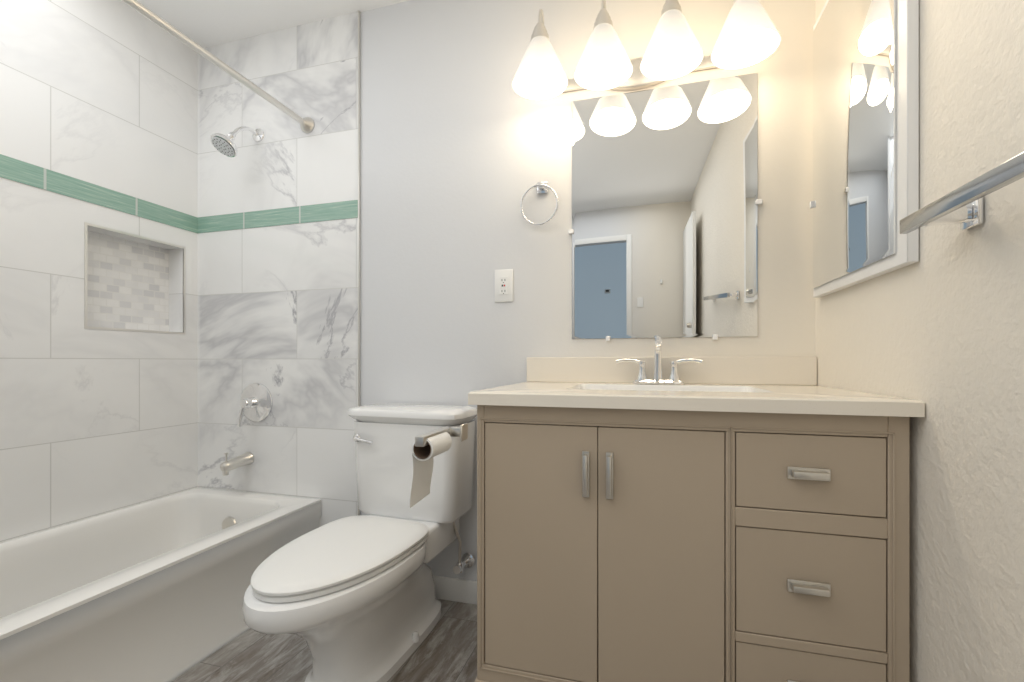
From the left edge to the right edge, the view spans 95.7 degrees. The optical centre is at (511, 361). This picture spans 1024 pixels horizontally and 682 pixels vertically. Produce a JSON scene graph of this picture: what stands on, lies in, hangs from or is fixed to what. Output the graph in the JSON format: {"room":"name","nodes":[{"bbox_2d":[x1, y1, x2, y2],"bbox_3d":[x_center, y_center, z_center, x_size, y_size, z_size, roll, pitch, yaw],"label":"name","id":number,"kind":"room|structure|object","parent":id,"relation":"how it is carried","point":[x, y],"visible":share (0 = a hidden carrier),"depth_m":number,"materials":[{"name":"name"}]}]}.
{"room":"bathroom","nodes":[
{"label":"bathroom","id":0,"kind":"room"},
{"bbox_2d":[0,0,197,541],"bbox_3d":[-1.933,-0.263,0.830,0.122,2.415,2.870,0,0,16],"label":"wall","id":1,"kind":"structure","parent":0,"point":[98,359],"depth_m":1.78,"materials":[{"name":"tile"}]},
{"bbox_2d":[0,154,357,232],"bbox_3d":[-1.273,-0.640,1.339,0.870,0.074,1.512,0,0,16],"label":"tile band","id":2,"kind":"object","parent":1,"relation":"attached to","point":[13,169],"visible":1,"depth_m":1.96,"materials":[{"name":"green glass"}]},
{"bbox_2d":[137,0,409,47],"bbox_3d":[-0.866,-1.520,-0.298,3.155,0.100,5.050,0,0,16],"label":"ceiling","id":3,"kind":"structure","parent":0,"point":[205,23],"depth_m":1.96,"materials":[{"name":"white paint"}]},
{"bbox_2d":[172,599,476,681],"bbox_3d":[-0.866,0.995,-0.298,3.155,0.100,5.050,0,0,16],"label":"floor","id":4,"kind":"structure","parent":0,"point":[445,650],"depth_m":1.47,"materials":[{"name":"grey wood"}]},
{"bbox_2d":[0,487,320,681],"bbox_3d":[-1.359,0.767,1.363,0.688,0.355,1.508,0,0,16],"label":"bathtub","id":5,"kind":"object","parent":4,"relation":"on","point":[153,590],"visible":0.96,"depth_m":1.49,"materials":[{"name":"white ceramic"}]},
{"bbox_2d":[242,403,476,681],"bbox_3d":[-0.458,0.556,1.465,0.464,0.777,0.831,0,0,19],"label":"toilet","id":6,"kind":"object","parent":4,"relation":"on","point":[350,599],"visible":1,"depth_m":1.41,"materials":[{"name":"white ceramic"}]},
{"bbox_2d":[468,357,924,681],"bbox_3d":[0.431,0.465,1.326,0.953,0.960,0.610,0,0,16],"label":"bathroom vanity","id":7,"kind":"object","parent":4,"relation":"on","point":[728,519],"visible":1,"depth_m":1.05,"materials":[{"name":"beige paint"}]},
{"bbox_2d":[410,423,467,507],"bbox_3d":[-0.166,0.234,1.057,0.074,0.168,0.170,0,0,16],"label":"toilet paper holder","id":8,"kind":"object","parent":7,"relation":"attached to","point":[426,448],"visible":1,"depth_m":1.03,"materials":[{"name":"silver metal"}]},
{"bbox_2d":[616,337,702,384],"bbox_3d":[0.481,-0.002,1.526,0.276,0.156,0.104,0,0,16],"label":"faucet","id":9,"kind":"object","parent":7,"relation":"on","point":[673,378],"visible":1,"depth_m":1.54,"materials":[{"name":"silver metal"}]},
{"bbox_2d":[361,0,814,580],"bbox_3d":[-0.236,-0.263,1.899,2.795,2.415,0.120,0,0,16],"label":"wall","id":10,"kind":"structure","parent":0,"point":[465,146],"depth_m":1.79,"materials":[{"name":"paint"}]},
{"bbox_2d":[198,11,357,525],"bbox_3d":[-1.064,-0.263,2.069,0.870,2.415,0.008,0,0,16],"label":"tile","id":11,"kind":"structure","parent":10,"relation":"attached to","point":[278,311],"depth_m":2.05,"materials":[{"name":"tile"}]},
{"bbox_2d":[210,126,263,156],"bbox_3d":[-1.188,-0.958,1.991,0.107,0.178,0.210,0,0,16],"label":"shower head","id":12,"kind":"object","parent":11,"relation":"attached to","point":[225,145],"visible":1,"depth_m":1.95},
{"bbox_2d":[220,452,253,475],"bbox_3d":[-1.214,0.440,2.036,0.060,0.097,0.143,0,0,16],"label":"tub spout","id":13,"kind":"object","parent":11,"relation":"attached to","point":[227,466],"visible":1,"depth_m":2.01,"materials":[{"name":"silver metal"}]},
{"bbox_2d":[237,383,272,426],"bbox_3d":[-1.162,0.192,2.053,0.176,0.190,0.078,0,0,16],"label":"shower valve","id":14,"kind":"object","parent":11,"relation":"attached to","point":[256,402],"visible":1,"depth_m":2.07,"materials":[{"name":"silver metal"}]},
{"bbox_2d":[358,11,360,514],"bbox_3d":[-0.642,-0.263,1.948,0.007,2.415,0.010,0,0,16],"label":"trim","id":15,"kind":"structure","parent":10,"relation":"attached to","point":[359,210],"depth_m":1.94,"materials":[{"name":"silver metal"}]},
{"bbox_2d":[433,575,476,604],"bbox_3d":[-0.286,0.901,1.844,0.735,0.088,0.012,0,0,16],"label":"baseboard","id":16,"kind":"structure","parent":10,"relation":"attached to","point":[456,590],"depth_m":1.81,"materials":[{"name":"white wood"}]},
{"bbox_2d":[495,269,512,301],"bbox_3d":[-0.032,-0.289,1.772,0.074,0.124,0.008,0,0,16],"label":"outlet","id":17,"kind":"object","parent":10,"relation":"attached to","point":[504,285],"visible":1,"depth_m":1.77,"materials":[{"name":"white plastic"}]},
{"bbox_2d":[520,182,557,225],"bbox_3d":[0.102,-0.585,1.713,0.147,0.167,0.048,0,0,16],"label":"hanger","id":18,"kind":"object","parent":10,"relation":"attached to","point":[542,187],"visible":0.96,"depth_m":1.71,"materials":[{"name":"silver metal"}]},
{"bbox_2d":[512,0,780,99],"bbox_3d":[0.409,-1.083,1.523,0.829,0.271,0.245,0,0,16],"label":"sconce","id":19,"kind":"object","parent":10,"relation":"attached to","point":[749,35],"visible":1,"depth_m":1.50,"materials":[{"name":"white glass"}]},
{"bbox_2d":[568,73,762,340],"bbox_3d":[0.515,-0.513,1.614,0.643,0.882,0.011,0,0,16],"label":"vanity mirror","id":20,"kind":"object","parent":10,"relation":"attached to","point":[666,202],"visible":1,"depth_m":1.61,"materials":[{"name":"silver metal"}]},
{"bbox_2d":[815,0,1023,681],"bbox_3d":[0.637,-0.263,0.093,0.120,2.415,2.870,0,0,16],"label":"wall","id":21,"kind":"structure","parent":0,"point":[937,328],"depth_m":0.81,"materials":[{"name":"white paint"}]},
{"bbox_2d":[810,0,918,297],"bbox_3d":[0.870,-0.622,1.186,0.033,0.847,0.540,0,0,16],"label":"medicine cabinet mirror","id":22,"kind":"object","parent":21,"relation":"attached to","point":[864,202],"visible":1,"depth_m":1.09,"materials":[{"name":"white mirror"}]},
{"bbox_2d":[900,152,1023,233],"bbox_3d":[0.645,-0.245,0.486,0.079,0.046,0.730,0,0,16],"label":"towel bar","id":23,"kind":"object","parent":21,"relation":"attached to","point":[962,206],"visible":1,"depth_m":0.71,"materials":[{"name":"silver metal"}]},
{"bbox_3d":[-1.521,-0.263,0.566,0.820,2.415,0.110,0,0,16],"label":"wall","id":24,"kind":"structure","parent":0,"visible":0},
{"bbox_2d":[122,0,313,132],"bbox_3d":[-1.095,-1.025,1.288,0.068,0.068,1.511,0,0,16],"label":"shower rod","id":25,"kind":"object","parent":24,"relation":"attached to","point":[306,124],"visible":1,"depth_m":1.57,"materials":[{"name":"silver metal"}]}
]}

